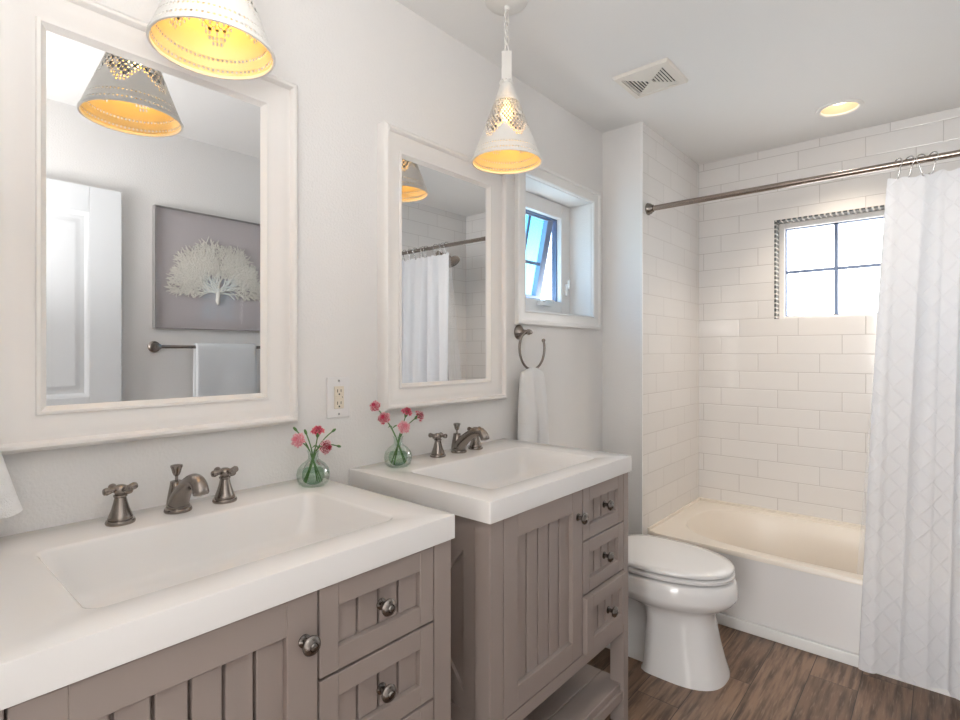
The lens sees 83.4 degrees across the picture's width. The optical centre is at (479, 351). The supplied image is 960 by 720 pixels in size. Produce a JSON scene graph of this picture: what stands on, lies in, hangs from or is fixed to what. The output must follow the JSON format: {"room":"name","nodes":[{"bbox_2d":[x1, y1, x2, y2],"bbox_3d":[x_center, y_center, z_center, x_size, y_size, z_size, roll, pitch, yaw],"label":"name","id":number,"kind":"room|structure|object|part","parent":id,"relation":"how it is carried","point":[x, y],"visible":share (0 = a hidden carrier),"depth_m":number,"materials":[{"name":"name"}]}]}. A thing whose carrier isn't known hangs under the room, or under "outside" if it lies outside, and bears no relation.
{"room":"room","nodes":[
{"label":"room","id":0,"kind":"room"},
{"bbox_2d":[0,0,601,536],"bbox_3d":[-0.335,0.050,1.849,0.200,2.441,2.804,0,0,41],"label":"wall","id":1,"kind":"structure","parent":0,"point":[356,66],"depth_m":1.64,"materials":[{"name":"white paint"}]},
{"bbox_2d":[0,0,297,454],"bbox_3d":[-0.708,-0.266,1.230,0.042,0.916,0.631,0,0,41],"label":"wall mirror","id":2,"kind":"object","parent":1,"relation":"attached to","point":[149,202],"visible":0.93,"depth_m":1.18,"materials":[{"name":"white paint"}]},
{"bbox_2d":[46,31,259,405],"bbox_3d":[-0.720,-0.266,1.240,0.005,0.756,0.471,0,0,41],"label":"mirror glass","id":3,"kind":"object","parent":2,"relation":"attached to","point":[153,165],"depth_m":1.21,"materials":[{"name":"silver metal"}]},
{"bbox_2d":[326,377,349,418],"bbox_3d":[-0.417,0.134,1.591,0.010,0.120,0.080,0,0,41],"label":"wall outlet","id":4,"kind":"object","parent":1,"relation":"attached to","point":[337,388],"visible":1,"depth_m":1.59,"materials":[{"name":"white plastic"}]},
{"bbox_2d":[334,386,343,408],"bbox_3d":[-0.416,0.134,1.590,0.004,0.066,0.033,0,0,41],"label":"receptacle","id":5,"kind":"object","parent":4,"relation":"attached to","point":[338,390],"depth_m":1.59,"materials":[{"name":"beige plastic"}]},
{"bbox_2d":[377,121,506,411],"bbox_3d":[-0.106,-0.267,1.928,0.042,0.910,0.622,0,0,41],"label":"wall mirror","id":6,"kind":"object","parent":1,"relation":"attached to","point":[442,219],"visible":0.96,"depth_m":1.89,"materials":[{"name":"white paint"}]},
{"bbox_2d":[402,159,485,382],"bbox_3d":[-0.119,-0.267,1.938,0.005,0.750,0.462,0,0,41],"label":"mirror glass","id":7,"kind":"object","parent":6,"relation":"attached to","point":[444,208],"depth_m":1.92,"materials":[{"name":"silver metal"}]},
{"bbox_2d":[514,325,545,368],"bbox_3d":[0.211,-0.017,2.273,0.071,0.193,0.190,0,0,41],"label":"towel ring","id":8,"kind":"object","parent":1,"relation":"attached to","point":[519,332],"visible":0.98,"depth_m":2.25,"materials":[{"name":"grey metal"}]},
{"bbox_2d":[517,367,548,443],"bbox_3d":[0.224,0.259,2.270,0.089,0.390,0.195,0,0,41],"label":"hand towel","id":9,"kind":"object","parent":1,"relation":"attached to","point":[533,423],"visible":0.74,"depth_m":2.21,"materials":[{"name":"white fabric"}]},
{"bbox_2d":[515,160,600,329],"bbox_3d":[0.280,-0.469,2.602,0.297,0.705,0.709,0,0,41],"label":"window","id":10,"kind":"structure","parent":1,"relation":"in","point":[555,217],"depth_m":2.67,"materials":[{"name":"white paint"}]},
{"bbox_3d":[0.209,-0.470,2.660,0.114,0.427,0.387,0,0,41],"label":"sash","id":11,"kind":"part","parent":10,"relation":"part of","materials":[{"name":"blue"}]},
{"bbox_3d":[0.259,-0.469,2.621,0.061,0.573,0.577,0,0,41],"label":"frame","id":12,"kind":"part","parent":10,"relation":"part of","materials":[{"name":"white plastic"}]},
{"bbox_3d":[-1.004,-0.077,0.864,0.071,0.193,0.190,0,0,41],"label":"towel ring","id":13,"kind":"object","parent":1,"relation":"attached to","visible":0},
{"bbox_2d":[0,451,22,518],"bbox_3d":[-0.930,0.153,0.900,0.087,0.277,0.252,0,0,41],"label":"hand towel","id":14,"kind":"object","parent":13,"relation":"hanging from","point":[10,505],"visible":1,"depth_m":0.96,"materials":[{"name":"white fabric"}]},
{"bbox_2d":[602,122,698,534],"bbox_3d":[0.920,0.050,3.137,0.418,2.441,0.826,0,0,41],"label":"wall","id":15,"kind":"structure","parent":0,"point":[670,235],"depth_m":2.81,"materials":[{"name":"white tile"}]},
{"bbox_2d":[640,121,642,533],"bbox_3d":[0.808,-0.001,2.692,0.010,2.301,0.010,0,0,41],"label":"trim","id":16,"kind":"structure","parent":15,"relation":"attached to","point":[641,122],"depth_m":2.69,"materials":[{"name":"white paint"}]},
{"bbox_2d":[645,150,959,214],"bbox_3d":[1.426,-0.726,2.246,1.513,0.062,0.062,0,0,41],"label":"shower rod","id":17,"kind":"object","parent":15,"relation":"attached to","point":[649,208],"visible":1,"depth_m":2.28,"materials":[{"name":"silver metal"}]},
{"bbox_2d":[895,158,902,178],"bbox_3d":[1.617,-0.706,2.081,0.007,0.088,0.042,0,0,-3],"label":"curtain hook","id":18,"kind":"object","parent":17,"relation":"hanging from","point":[897,158],"visible":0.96,"depth_m":2.07,"materials":[{"name":"silver metal"}]},
{"bbox_2d":[906,156,914,176],"bbox_3d":[1.642,-0.706,2.059,0.007,0.088,0.042,0,0,-14],"label":"curtain hook","id":19,"kind":"object","parent":17,"relation":"hanging from","point":[908,156],"visible":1,"depth_m":2.05,"materials":[{"name":"silver metal"}]},
{"bbox_2d":[916,154,925,175],"bbox_3d":[1.670,-0.706,2.036,0.042,0.088,0.007,0,0,4],"label":"curtain hook","id":20,"kind":"object","parent":17,"relation":"hanging from","point":[919,154],"visible":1,"depth_m":2.03,"materials":[{"name":"silver metal"}]},
{"bbox_2d":[928,151,938,173],"bbox_3d":[1.695,-0.706,2.014,0.007,0.088,0.042,0,0,-11],"label":"curtain hook","id":21,"kind":"object","parent":17,"relation":"hanging from","point":[933,151],"visible":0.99,"depth_m":2.01,"materials":[{"name":"silver metal"}]},
{"bbox_2d":[396,0,959,164],"bbox_3d":[0.729,-1.221,1.596,2.140,0.140,3.810,0,0,41],"label":"ceiling","id":22,"kind":"structure","parent":0,"point":[758,73],"depth_m":2.10,"materials":[{"name":"white paint"}]},
{"bbox_2d":[146,0,275,80],"bbox_3d":[-0.534,-0.877,1.081,0.232,0.548,0.232,0,0,41],"label":"pendant light","id":23,"kind":"object","parent":22,"relation":"hanging from","point":[190,35],"visible":1,"depth_m":1.13,"materials":[{"name":"beige metal"}]},
{"bbox_2d":[471,0,541,173],"bbox_3d":[0.087,-0.885,1.764,0.232,0.531,0.232,0,0,41],"label":"pendant light","id":24,"kind":"object","parent":22,"relation":"hanging from","point":[506,109],"visible":1,"depth_m":1.74,"materials":[{"name":"beige metal"}]},
{"bbox_3d":[0.087,-0.752,1.764,0.229,0.258,0.229,0,0,41],"label":"lamp shade","id":25,"kind":"part","parent":24,"relation":"part of","materials":[{"name":"beige metal"}]},
{"bbox_3d":[0.087,-0.885,1.764,0.050,0.018,0.048,0,0,41],"label":"crown","id":26,"kind":"part","parent":24,"relation":"part of","materials":[{"name":"white metal"}]},
{"bbox_3d":[0.087,-1.050,1.764,0.011,0.144,0.013,0,0,41],"label":"cord","id":27,"kind":"part","parent":24,"relation":"part of","materials":[{"name":"white metal"}]},
{"bbox_3d":[0.087,-1.048,1.764,0.022,0.146,0.022,0,0,41],"label":"chain","id":28,"kind":"part","parent":24,"relation":"part of","materials":[{"name":"white metal"}]},
{"bbox_2d":[612,57,687,98],"bbox_3d":[0.717,-1.143,2.266,0.236,0.016,0.230,0,0,41],"label":"ceiling vent","id":29,"kind":"object","parent":22,"relation":"in","point":[660,75],"visible":1,"depth_m":2.24,"materials":[{"name":"white plastic"}]},
{"bbox_2d":[815,99,863,117],"bbox_3d":[1.700,-1.185,2.548,0.194,0.081,0.194,0,0,41],"label":"recessed light","id":30,"kind":"object","parent":22,"relation":"in","point":[843,107],"visible":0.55,"depth_m":2.59,"materials":[{"name":"white paint"}]},
{"bbox_2d":[587,624,959,719],"bbox_3d":[0.474,1.300,1.301,2.140,0.100,4.590,0,0,41],"label":"floor","id":31,"kind":"structure","parent":0,"point":[769,679],"depth_m":1.97,"materials":[{"name":"brown wood"}]},
{"bbox_2d":[0,540,450,719],"bbox_3d":[-0.507,0.827,1.038,0.565,0.846,0.782,0,0,41],"label":"vanity cabinet","id":32,"kind":"object","parent":31,"relation":"on","point":[374,644],"visible":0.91,"depth_m":0.91,"materials":[{"name":"beige paint"}]},
{"bbox_3d":[-0.577,0.827,0.613,0.050,0.846,0.047,0,0,41],"label":"leg","id":33,"kind":"part","parent":32,"relation":"part of","materials":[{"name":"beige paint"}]},
{"bbox_3d":[-0.421,0.653,0.779,0.030,0.490,0.403,0,0,41],"label":"door","id":34,"kind":"part","parent":32,"relation":"part of","materials":[{"name":"beige paint"}]},
{"bbox_2d":[0,476,454,710],"bbox_3d":[-0.522,0.410,1.050,0.555,0.118,0.793,0,0,41],"label":"countertop","id":35,"kind":"structure","parent":32,"relation":"on","point":[81,600],"depth_m":0.98,"materials":[{"name":"white stone"}]},
{"bbox_2d":[102,464,238,526],"bbox_3d":[-0.631,0.300,1.154,0.169,0.102,0.278,0,0,41],"label":"sink faucet","id":36,"kind":"object","parent":35,"relation":"on","point":[180,492],"visible":1,"depth_m":1.14,"materials":[{"name":"grey metal"}]},
{"bbox_3d":[-0.739,0.319,1.107,0.054,0.064,0.054,0,0,41],"label":"handle","id":37,"kind":"part","parent":36,"relation":"part of","materials":[{"name":"grey metal"}]},
{"bbox_3d":[-0.674,0.270,1.196,0.025,0.042,0.025,0,0,41],"label":"lift rod","id":38,"kind":"part","parent":36,"relation":"part of","materials":[{"name":"grey metal"}]},
{"bbox_3d":[-0.621,0.300,1.153,0.152,0.089,0.042,0,0,38],"label":"spout","id":39,"kind":"part","parent":36,"relation":"part of","materials":[{"name":"grey metal"}]},
{"bbox_3d":[-0.600,0.319,1.267,0.054,0.064,0.054,0,0,41],"label":"handle","id":40,"kind":"part","parent":36,"relation":"part of","materials":[{"name":"grey metal"}]},
{"bbox_3d":[-0.440,0.305,1.422,0.085,0.091,0.085,0,0,41],"label":"bud vase","id":41,"kind":"object","parent":35,"relation":"on","visible":0},
{"bbox_2d":[291,433,322,481],"bbox_3d":[-0.447,0.277,1.397,0.083,0.137,0.039,0,0,-24],"label":"carnation","id":42,"kind":"object","parent":41,"relation":"in","point":[298,440],"visible":1,"depth_m":1.38,"materials":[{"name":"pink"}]},
{"bbox_3d":[-0.446,0.285,1.411,0.069,0.120,0.011,0,0,-41],"label":"stem","id":43,"kind":"part","parent":42,"relation":"part of","materials":[{"name":"green plant"}]},
{"bbox_2d":[293,427,320,482],"bbox_3d":[-0.453,0.270,1.410,0.070,0.151,0.012,0,0,-21],"label":"carnation","id":44,"kind":"object","parent":41,"relation":"in","point":[294,428],"visible":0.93,"depth_m":1.42,"materials":[{"name":"green plant"}]},
{"bbox_2d":[304,429,317,480],"bbox_3d":[-0.445,0.274,1.423,0.039,0.143,0.011,0,0,-41],"label":"carnation","id":45,"kind":"object","parent":41,"relation":"in","point":[305,431],"visible":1,"depth_m":1.42,"materials":[{"name":"green plant"}]},
{"bbox_2d":[304,426,324,482],"bbox_3d":[-0.444,0.271,1.444,0.054,0.150,0.040,0,0,-21],"label":"carnation","id":46,"kind":"object","parent":41,"relation":"in","point":[317,430],"visible":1,"depth_m":1.44,"materials":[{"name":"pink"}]},
{"bbox_2d":[305,440,331,484],"bbox_3d":[-0.422,0.289,1.415,0.074,0.113,0.034,0,0,-33],"label":"carnation","id":47,"kind":"object","parent":41,"relation":"in","point":[325,447],"visible":1,"depth_m":1.42,"materials":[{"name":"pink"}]},
{"bbox_3d":[-0.434,0.298,1.418,0.056,0.096,0.015,0,0,-30],"label":"stem","id":48,"kind":"part","parent":47,"relation":"part of","materials":[{"name":"green plant"}]},
{"bbox_2d":[302,428,335,483],"bbox_3d":[-0.427,0.277,1.439,0.095,0.137,0.010,0,0,-43],"label":"carnation","id":49,"kind":"object","parent":41,"relation":"in","point":[333,430],"visible":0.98,"depth_m":1.43,"materials":[{"name":"green plant"}]},
{"bbox_3d":[-0.282,0.484,0.891,0.033,0.033,0.033,0,0,41],"label":"knob","id":50,"kind":"part","parent":32,"relation":"part of","materials":[{"name":"grey metal"}]},
{"bbox_3d":[-0.300,0.646,1.126,0.300,0.157,0.272,0,0,41],"label":"drawer","id":51,"kind":"part","parent":32,"relation":"part of","materials":[{"name":"beige paint"}]},
{"bbox_3d":[-0.300,0.485,1.126,0.300,0.155,0.272,0,0,41],"label":"drawer","id":52,"kind":"part","parent":32,"relation":"part of","materials":[{"name":"beige paint"}]},
{"bbox_3d":[-0.176,0.640,1.015,0.033,0.033,0.033,0,0,41],"label":"knob","id":53,"kind":"part","parent":32,"relation":"part of","materials":[{"name":"grey metal"}]},
{"bbox_3d":[-0.176,0.479,1.015,0.033,0.033,0.033,0,0,41],"label":"knob","id":54,"kind":"part","parent":32,"relation":"part of","materials":[{"name":"grey metal"}]},
{"bbox_3d":[-0.300,0.814,1.126,0.300,0.168,0.272,0,0,41],"label":"drawer","id":55,"kind":"part","parent":32,"relation":"part of","materials":[{"name":"beige paint"}]},
{"bbox_3d":[-0.098,0.827,1.168,0.050,0.846,0.050,0,0,41],"label":"leg","id":56,"kind":"part","parent":32,"relation":"part of","materials":[{"name":"beige paint"}]},
{"bbox_2d":[451,472,627,719],"bbox_3d":[0.080,0.827,1.708,0.579,0.846,0.735,0,0,41],"label":"vanity cabinet","id":57,"kind":"object","parent":31,"relation":"on","point":[537,593],"visible":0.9,"depth_m":1.46,"materials":[{"name":"beige paint"}]},
{"bbox_3d":[-0.166,0.669,1.459,0.432,0.530,0.009,0,0,41],"label":"panel","id":58,"kind":"part","parent":57,"relation":"part of","materials":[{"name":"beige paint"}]},
{"bbox_3d":[0.021,0.827,1.307,0.050,0.846,0.050,0,0,41],"label":"leg","id":59,"kind":"part","parent":57,"relation":"part of","materials":[{"name":"beige paint"}]},
{"bbox_2d":[349,439,630,523],"bbox_3d":[0.060,0.410,1.725,0.555,0.118,0.753,0,0,41],"label":"countertop","id":60,"kind":"structure","parent":57,"relation":"on","point":[506,478],"depth_m":1.61,"materials":[{"name":"white stone"}]},
{"bbox_2d":[428,423,489,457],"bbox_3d":[-0.079,0.300,1.877,0.205,0.102,0.193,0,0,-8],"label":"sink faucet","id":61,"kind":"object","parent":60,"relation":"on","point":[459,442],"visible":1,"depth_m":1.84,"materials":[{"name":"grey metal"}]},
{"bbox_3d":[-0.141,0.319,1.809,0.054,0.064,0.054,0,0,41],"label":"handle","id":62,"kind":"part","parent":61,"relation":"part of","materials":[{"name":"grey metal"}]},
{"bbox_3d":[-0.081,0.270,1.893,0.025,0.042,0.025,0,0,41],"label":"lift rod","id":63,"kind":"part","parent":61,"relation":"part of","materials":[{"name":"grey metal"}]},
{"bbox_3d":[-0.031,0.300,1.846,0.152,0.089,0.042,0,0,43],"label":"spout","id":64,"kind":"part","parent":61,"relation":"part of","materials":[{"name":"grey metal"}]},
{"bbox_3d":[-0.016,0.319,1.954,0.054,0.064,0.054,0,0,41],"label":"handle","id":65,"kind":"part","parent":61,"relation":"part of","materials":[{"name":"grey metal"}]},
{"bbox_3d":[-0.252,0.305,1.659,0.085,0.091,0.085,0,0,41],"label":"bud vase","id":66,"kind":"object","parent":60,"relation":"on","visible":0},
{"bbox_2d":[369,400,406,463],"bbox_3d":[-0.277,0.243,1.623,0.033,0.205,0.134,0,0,41],"label":"carnation","id":67,"kind":"object","parent":66,"relation":"in","point":[374,406],"visible":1,"depth_m":1.58,"materials":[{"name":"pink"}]},
{"bbox_2d":[377,412,404,463],"bbox_3d":[-0.267,0.261,1.628,0.040,0.169,0.094,0,0,41],"label":"carnation","id":68,"kind":"object","parent":66,"relation":"in","point":[383,418],"visible":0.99,"depth_m":1.60,"materials":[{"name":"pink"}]},
{"bbox_3d":[-0.264,0.270,1.636,0.078,0.150,0.019,0,0,-43],"label":"stem","id":69,"kind":"part","parent":68,"relation":"part of","materials":[{"name":"green plant"}]},
{"bbox_2d":[394,420,409,464],"bbox_3d":[-0.234,0.276,1.645,0.048,0.138,0.043,0,0,41],"label":"carnation","id":70,"kind":"object","parent":66,"relation":"in","point":[403,426],"visible":1,"depth_m":1.64,"materials":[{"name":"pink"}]},
{"bbox_3d":[-0.247,0.286,1.651,0.034,0.118,0.015,0,0,7],"label":"stem","id":71,"kind":"part","parent":70,"relation":"part of","materials":[{"name":"green plant"}]},
{"bbox_2d":[395,407,411,461],"bbox_3d":[-0.235,0.258,1.683,0.036,0.174,0.064,0,0,28],"label":"carnation","id":72,"kind":"object","parent":66,"relation":"in","point":[406,410],"visible":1,"depth_m":1.68,"materials":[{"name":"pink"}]},
{"bbox_2d":[390,410,424,464],"bbox_3d":[-0.224,0.266,1.683,0.038,0.160,0.125,0,0,41],"label":"carnation","id":73,"kind":"object","parent":66,"relation":"in","point":[419,415],"visible":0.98,"depth_m":1.71,"materials":[{"name":"green"}]},
{"bbox_3d":[-0.233,0.274,1.679,0.108,0.143,0.006,0,0,-43],"label":"stem","id":74,"kind":"part","parent":73,"relation":"part of","materials":[{"name":"green plant"}]},
{"bbox_3d":[0.170,0.653,1.464,0.030,0.490,0.376,0,0,41],"label":"door","id":75,"kind":"part","parent":57,"relation":"part of","materials":[{"name":"beige paint"}]},
{"bbox_3d":[0.253,0.671,1.570,0.038,0.534,0.651,0,0,41],"label":"frame","id":76,"kind":"part","parent":57,"relation":"part of","materials":[{"name":"beige paint"}]},
{"bbox_2d":[523,664,619,719],"bbox_3d":[0.063,1.126,1.723,0.504,0.024,0.723,0,0,41],"label":"shelf","id":77,"kind":"object","parent":57,"relation":"attached to","point":[591,692],"depth_m":1.74,"materials":[{"name":"beige paint"}]},
{"bbox_3d":[0.299,0.484,1.566,0.033,0.033,0.033,0,0,41],"label":"knob","id":78,"kind":"part","parent":57,"relation":"part of","materials":[{"name":"grey metal"}]},
{"bbox_3d":[0.279,0.646,1.798,0.300,0.157,0.265,0,0,41],"label":"drawer","id":79,"kind":"part","parent":57,"relation":"part of","materials":[{"name":"beige paint"}]},
{"bbox_3d":[0.279,0.485,1.798,0.300,0.155,0.265,0,0,41],"label":"drawer","id":80,"kind":"part","parent":57,"relation":"part of","materials":[{"name":"beige paint"}]},
{"bbox_3d":[0.290,0.814,1.789,0.300,0.168,0.265,0,0,41],"label":"drawer","id":81,"kind":"part","parent":57,"relation":"part of","materials":[{"name":"beige paint"}]},
{"bbox_3d":[0.257,1.153,1.567,0.023,0.030,0.651,0,0,41],"label":"shelf rail","id":82,"kind":"part","parent":57,"relation":"part of","materials":[{"name":"beige paint"}]},
{"bbox_3d":[0.404,0.640,1.687,0.033,0.033,0.033,0,0,41],"label":"knob","id":83,"kind":"part","parent":57,"relation":"part of","materials":[{"name":"grey metal"}]},
{"bbox_3d":[0.404,0.479,1.687,0.033,0.033,0.033,0,0,41],"label":"knob","id":84,"kind":"part","parent":57,"relation":"part of","materials":[{"name":"grey metal"}]},
{"bbox_3d":[0.414,0.808,1.678,0.033,0.033,0.033,0,0,41],"label":"knob","id":85,"kind":"part","parent":57,"relation":"part of","materials":[{"name":"grey metal"}]},
{"bbox_3d":[0.474,0.827,1.832,0.050,0.846,0.034,0,0,41],"label":"leg","id":86,"kind":"part","parent":57,"relation":"part of","materials":[{"name":"beige paint"}]},
{"bbox_2d":[606,534,737,690],"bbox_3d":[0.675,0.886,2.267,0.760,0.728,0.462,0,0,41],"label":"toilet","id":87,"kind":"object","parent":31,"relation":"on","point":[677,589],"visible":0.58,"depth_m":2.05,"materials":[{"name":"white ceramic"}]},
{"bbox_3d":[0.767,0.857,2.188,0.494,0.024,0.366,0,0,41],"label":"seat","id":88,"kind":"part","parent":87,"relation":"part of","materials":[{"name":"white plastic"}]},
{"bbox_3d":[0.763,0.830,2.191,0.501,0.030,0.368,0,0,41],"label":"lid","id":89,"kind":"part","parent":87,"relation":"part of","materials":[{"name":"white plastic"}]},
{"bbox_3d":[0.767,1.060,2.187,0.517,0.380,0.380,0,0,41],"label":"bowl","id":90,"kind":"part","parent":87,"relation":"part of","materials":[{"name":"white ceramic"}]},
{"bbox_2d":[647,497,865,654],"bbox_3d":[1.664,1.071,2.522,1.511,0.359,0.784,0,0,41],"label":"bathtub","id":91,"kind":"object","parent":31,"relation":"on","point":[799,575],"visible":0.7,"depth_m":2.46,"materials":[{"name":"white ceramic"}]},
{"bbox_2d":[648,500,864,585],"bbox_3d":[1.664,1.048,2.522,1.511,0.285,0.784,0,0,41],"label":"basin","id":92,"kind":"object","parent":91,"relation":"in","point":[764,546],"depth_m":2.82,"materials":[{"name":"white ceramic"}]},
{"bbox_2d":[716,613,953,697],"bbox_3d":[1.525,1.226,2.114,1.170,0.048,0.016,0,0,41],"label":"trim","id":93,"kind":"structure","parent":31,"relation":"on","point":[833,653],"depth_m":2.27,"materials":[{"name":"white paint"}]},
{"bbox_2d":[699,107,959,524],"bbox_3d":[1.894,0.050,2.949,2.140,2.441,0.160,0,0,41],"label":"wall","id":94,"kind":"structure","parent":0,"point":[785,405],"depth_m":3.01,"materials":[{"name":"white tile"}]},
{"bbox_2d":[774,205,884,318],"bbox_3d":[1.935,-0.464,2.898,0.601,0.556,0.142,0,0,41],"label":"window","id":95,"kind":"structure","parent":94,"relation":"in","point":[781,227],"depth_m":3.00,"materials":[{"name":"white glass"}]},
{"label":"curtain hook","id":96,"kind":"object","parent":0,"visible":0},
{"bbox_2d":[858,168,959,699],"bbox_3d":[1.725,0.272,1.914,0.616,1.892,0.129,0,0,41],"label":"shower curtain","id":97,"kind":"object","parent":96,"relation":"hanging from","point":[910,627],"visible":1,"depth_m":2.00,"materials":[{"name":"white fabric"}]}
]}

